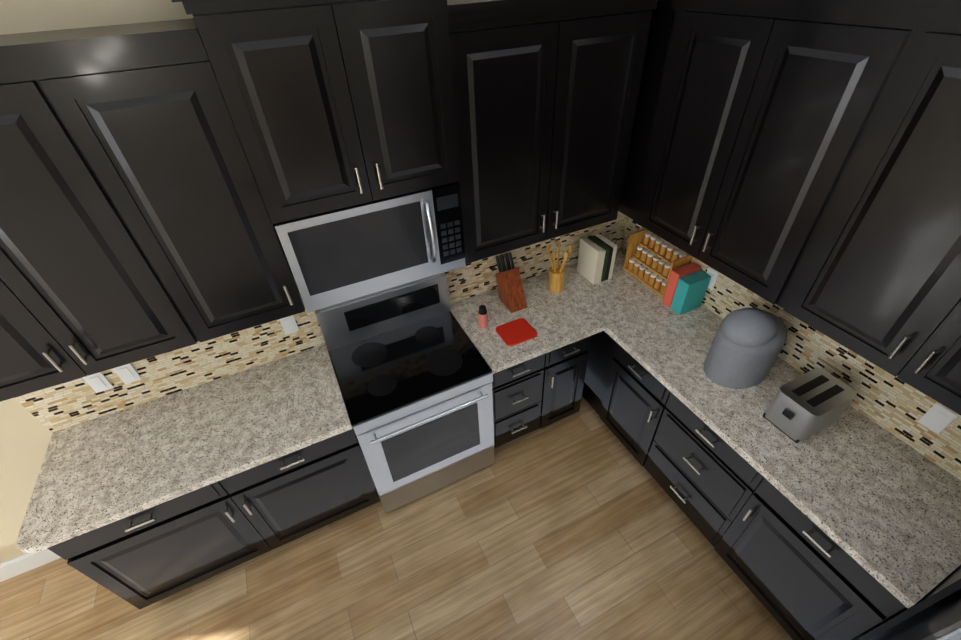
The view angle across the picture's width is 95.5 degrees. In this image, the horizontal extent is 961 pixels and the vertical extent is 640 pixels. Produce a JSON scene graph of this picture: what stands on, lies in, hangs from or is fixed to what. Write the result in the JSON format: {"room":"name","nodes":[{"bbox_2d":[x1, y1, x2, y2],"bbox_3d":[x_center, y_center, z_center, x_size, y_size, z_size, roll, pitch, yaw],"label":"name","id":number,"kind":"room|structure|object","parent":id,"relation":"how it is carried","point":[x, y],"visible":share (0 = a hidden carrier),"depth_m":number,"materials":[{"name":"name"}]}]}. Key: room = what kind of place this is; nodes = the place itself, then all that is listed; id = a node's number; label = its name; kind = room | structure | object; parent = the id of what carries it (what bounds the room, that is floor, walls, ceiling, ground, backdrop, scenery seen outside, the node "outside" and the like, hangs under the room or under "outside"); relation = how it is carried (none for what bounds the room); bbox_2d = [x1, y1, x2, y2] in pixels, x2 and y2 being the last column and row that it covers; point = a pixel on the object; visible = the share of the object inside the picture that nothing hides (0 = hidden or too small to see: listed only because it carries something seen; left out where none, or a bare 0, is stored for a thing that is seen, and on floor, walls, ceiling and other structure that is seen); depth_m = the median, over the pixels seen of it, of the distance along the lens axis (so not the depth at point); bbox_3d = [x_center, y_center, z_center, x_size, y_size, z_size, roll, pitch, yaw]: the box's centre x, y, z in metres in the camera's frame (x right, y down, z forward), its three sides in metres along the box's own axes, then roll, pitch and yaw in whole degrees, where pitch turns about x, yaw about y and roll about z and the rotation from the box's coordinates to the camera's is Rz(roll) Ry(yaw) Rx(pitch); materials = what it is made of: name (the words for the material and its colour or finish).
{"room":"kitchen","nodes":[
{"label":"kitchen","id":0,"kind":"room"},
{"bbox_2d":[0,0,331,562],"bbox_3d":[-2.585,0.265,1.714,8.220,2.840,0.150,-19,42,-18],"label":"wall","id":1,"kind":"structure","parent":0,"point":[25,435],"depth_m":1.98,"materials":[{"name":"paint"}]},
{"bbox_2d":[0,548,60,581],"bbox_3d":[-2.415,1.323,2.548,0.890,0.135,0.016,-19,42,-18],"label":"baseboard","id":2,"kind":"structure","parent":1,"relation":"attached to","point":[18,565],"depth_m":2.47,"materials":[{"name":"white wood"}]},
{"bbox_2d":[14,211,625,432],"bbox_3d":[-0.540,-0.187,2.508,3.469,0.512,0.012,-19,42,-18],"label":"backsplash","id":3,"kind":"structure","parent":1,"relation":"attached to","point":[55,408],"depth_m":2.30,"materials":[{"name":"tile"}]},
{"bbox_2d":[82,372,113,392],"bbox_3d":[-1.822,0.295,2.081,0.072,0.120,0.009,-19,42,-18],"label":"outlet","id":4,"kind":"object","parent":3,"relation":"attached to","point":[98,382],"depth_m":2.08,"materials":[{"name":"white plastic"}]},
{"bbox_2d":[112,363,141,383],"bbox_3d":[-1.714,0.258,2.118,0.072,0.120,0.009,-19,42,-18],"label":"outlet","id":5,"kind":"object","parent":3,"relation":"attached to","point":[127,373],"depth_m":2.12,"materials":[{"name":"white plastic"}]},
{"bbox_2d":[279,315,298,334],"bbox_3d":[-1.031,0.023,2.354,0.072,0.120,0.009,-19,42,-18],"label":"outlet","id":6,"kind":"object","parent":3,"relation":"attached to","point":[289,324],"depth_m":2.35,"materials":[{"name":"white plastic"}]},
{"bbox_2d":[0,0,661,401],"bbox_3d":[-0.650,-0.634,1.762,3.075,1.215,0.455,-19,42,-18],"label":"upper cabinet","id":7,"kind":"object","parent":1,"relation":"attached to","point":[158,180],"visible":1,"depth_m":1.58,"materials":[{"name":"black wood"}]},
{"bbox_2d":[274,182,465,312],"bbox_3d":[-0.502,-0.407,2.035,0.770,0.425,0.458,-19,42,-18],"label":"microwave","id":8,"kind":"object","parent":7,"relation":"attached to","point":[338,256],"visible":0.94,"depth_m":1.89,"materials":[{"name":"silver metal"}]},
{"bbox_2d":[0,396,792,639],"bbox_3d":[0.659,2.635,0.932,12.400,0.060,6.750,-19,42,-18],"label":"floor","id":9,"kind":"structure","parent":0,"point":[579,525],"depth_m":2.40,"materials":[{"name":"brown wood"}]},
{"bbox_2d":[47,336,589,608],"bbox_3d":[-0.662,0.655,2.655,2.720,0.875,0.644,-19,42,-18],"label":"base cabinet","id":10,"kind":"object","parent":9,"relation":"on","point":[148,557],"depth_m":2.23,"materials":[{"name":"black wood"}]},
{"bbox_2d":[16,344,351,552],"bbox_3d":[-1.356,0.536,2.129,1.320,0.040,0.643,-19,42,-18],"label":"countertop","id":11,"kind":"structure","parent":10,"relation":"on","point":[96,473],"depth_m":2.05,"materials":[{"name":"stone"}]},
{"bbox_2d":[449,273,604,373],"bbox_3d":[0.244,-0.014,2.683,0.720,0.040,0.643,-19,42,-18],"label":"countertop","id":12,"kind":"structure","parent":10,"relation":"on","point":[558,321],"depth_m":2.62,"materials":[{"name":"stone"}]},
{"bbox_2d":[478,305,487,327],"bbox_3d":[0.014,-0.022,2.566,0.056,0.140,0.056,-19,42,-18],"label":"salt grinder","id":13,"kind":"object","parent":12,"relation":"on","point":[483,317],"visible":1,"depth_m":2.54,"materials":[{"name":"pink plastic"}]},
{"bbox_2d":[495,252,526,312],"bbox_3d":[0.184,-0.245,2.691,0.110,0.308,0.237,-19,42,-18],"label":"knife block","id":14,"kind":"object","parent":12,"relation":"on","point":[511,292],"visible":0.98,"depth_m":2.68,"materials":[{"name":"brown wood"}]},
{"bbox_2d":[496,318,536,345],"bbox_3d":[0.208,0.068,2.546,0.200,0.012,0.180,-19,42,-18],"label":"trivet","id":15,"kind":"object","parent":12,"relation":"on","point":[516,331],"visible":1,"depth_m":2.54,"materials":[{"name":"plastic"}]},
{"bbox_2d":[315,272,494,512],"bbox_3d":[-0.390,0.464,2.609,0.750,1.205,0.691,-19,42,-18],"label":"range","id":16,"kind":"object","parent":9,"relation":"on","point":[414,372],"visible":0.98,"depth_m":2.43,"materials":[{"name":"silver metal"}]},
{"bbox_2d":[582,331,904,639],"bbox_3d":[1.248,0.572,2.631,0.644,0.875,2.244,-19,42,-18],"label":"base cabinet","id":17,"kind":"object","parent":9,"relation":"on","point":[801,575],"visible":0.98,"depth_m":2.10,"materials":[{"name":"black wood"}]},
{"bbox_2d":[548,249,960,607],"bbox_3d":[1.229,0.220,2.339,0.643,0.040,2.248,-19,42,-18],"label":"countertop","id":18,"kind":"structure","parent":17,"relation":"on","point":[880,505],"depth_m":1.86,"materials":[{"name":"stone"}]},
{"bbox_2d":[546,241,571,292],"bbox_3d":[0.493,-0.324,2.757,0.145,0.318,0.168,-19,42,-18],"label":"utensil crock","id":19,"kind":"object","parent":18,"relation":"on","point":[557,273],"visible":1,"depth_m":2.75,"materials":[{"name":"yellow wood"}]},
{"bbox_2d":[577,233,616,284],"bbox_3d":[0.765,-0.405,2.890,0.148,0.250,0.190,-19,42,-18],"label":"cookbooks","id":20,"kind":"object","parent":18,"relation":"on","point":[596,257],"visible":1,"depth_m":2.83,"materials":[{"name":"white paper"}]},
{"bbox_2d":[623,229,691,298],"bbox_3d":[1.123,-0.369,2.807,0.150,0.270,0.384,-19,42,-18],"label":"spice rack","id":21,"kind":"object","parent":18,"relation":"on","point":[637,255],"visible":0.9,"depth_m":2.81,"materials":[{"name":"brown wood"}]},
{"bbox_2d":[662,262,710,314],"bbox_3d":[1.229,-0.186,2.606,0.170,0.240,0.140,-19,42,-18],"label":"boxes","id":22,"kind":"object","parent":18,"relation":"on","point":[687,287],"visible":0.93,"depth_m":2.56},
{"bbox_2d":[703,308,786,388],"bbox_3d":[1.316,0.105,2.145,0.356,0.377,0.260,-19,42,-18],"label":"cover","id":23,"kind":"object","parent":18,"relation":"on","point":[747,345],"visible":1,"depth_m":2.05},
{"bbox_2d":[763,368,856,442],"bbox_3d":[1.462,0.380,1.951,0.290,0.193,0.180,-19,42,-18],"label":"toaster","id":24,"kind":"object","parent":18,"relation":"on","point":[803,407],"visible":1,"depth_m":1.89,"materials":[{"name":"silver metal"}]},
{"bbox_2d":[870,589,960,639],"bbox_3d":[1.703,1.196,1.117,0.880,1.820,0.920,-19,42,-18],"label":"refrigerator","id":25,"kind":"object","parent":9,"relation":"on","point":[940,619],"visible":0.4,"depth_m":1.34,"materials":[{"name":"metal"}]},
{"bbox_3d":[1.781,-0.028,1.780,0.150,2.840,3.240,-19,42,-18],"label":"wall","id":26,"kind":"structure","parent":0,"visible":0},
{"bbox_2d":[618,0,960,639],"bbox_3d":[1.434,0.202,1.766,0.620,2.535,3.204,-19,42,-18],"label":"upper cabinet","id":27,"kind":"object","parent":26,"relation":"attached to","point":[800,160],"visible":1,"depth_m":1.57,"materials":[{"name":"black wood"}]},
{"bbox_2d":[620,216,960,480],"bbox_3d":[1.506,-0.072,2.269,0.012,0.472,2.236,-19,42,-18],"label":"backsplash","id":28,"kind":"structure","parent":26,"relation":"attached to","point":[892,404],"depth_m":1.99,"materials":[{"name":"tile"}]},
{"bbox_2d":[706,267,718,289],"bbox_3d":[1.340,-0.241,2.546,0.009,0.120,0.072,-19,42,-18],"label":"outlet","id":29,"kind":"object","parent":28,"relation":"attached to","point":[714,274],"depth_m":2.53,"materials":[{"name":"white plastic"}]},
{"bbox_2d":[918,402,957,433],"bbox_3d":[1.833,0.396,1.754,0.009,0.120,0.072,-19,42,-18],"label":"outlet","id":30,"kind":"object","parent":28,"relation":"attached to","point":[936,418],"depth_m":1.75,"materials":[{"name":"white plastic"}]}
]}

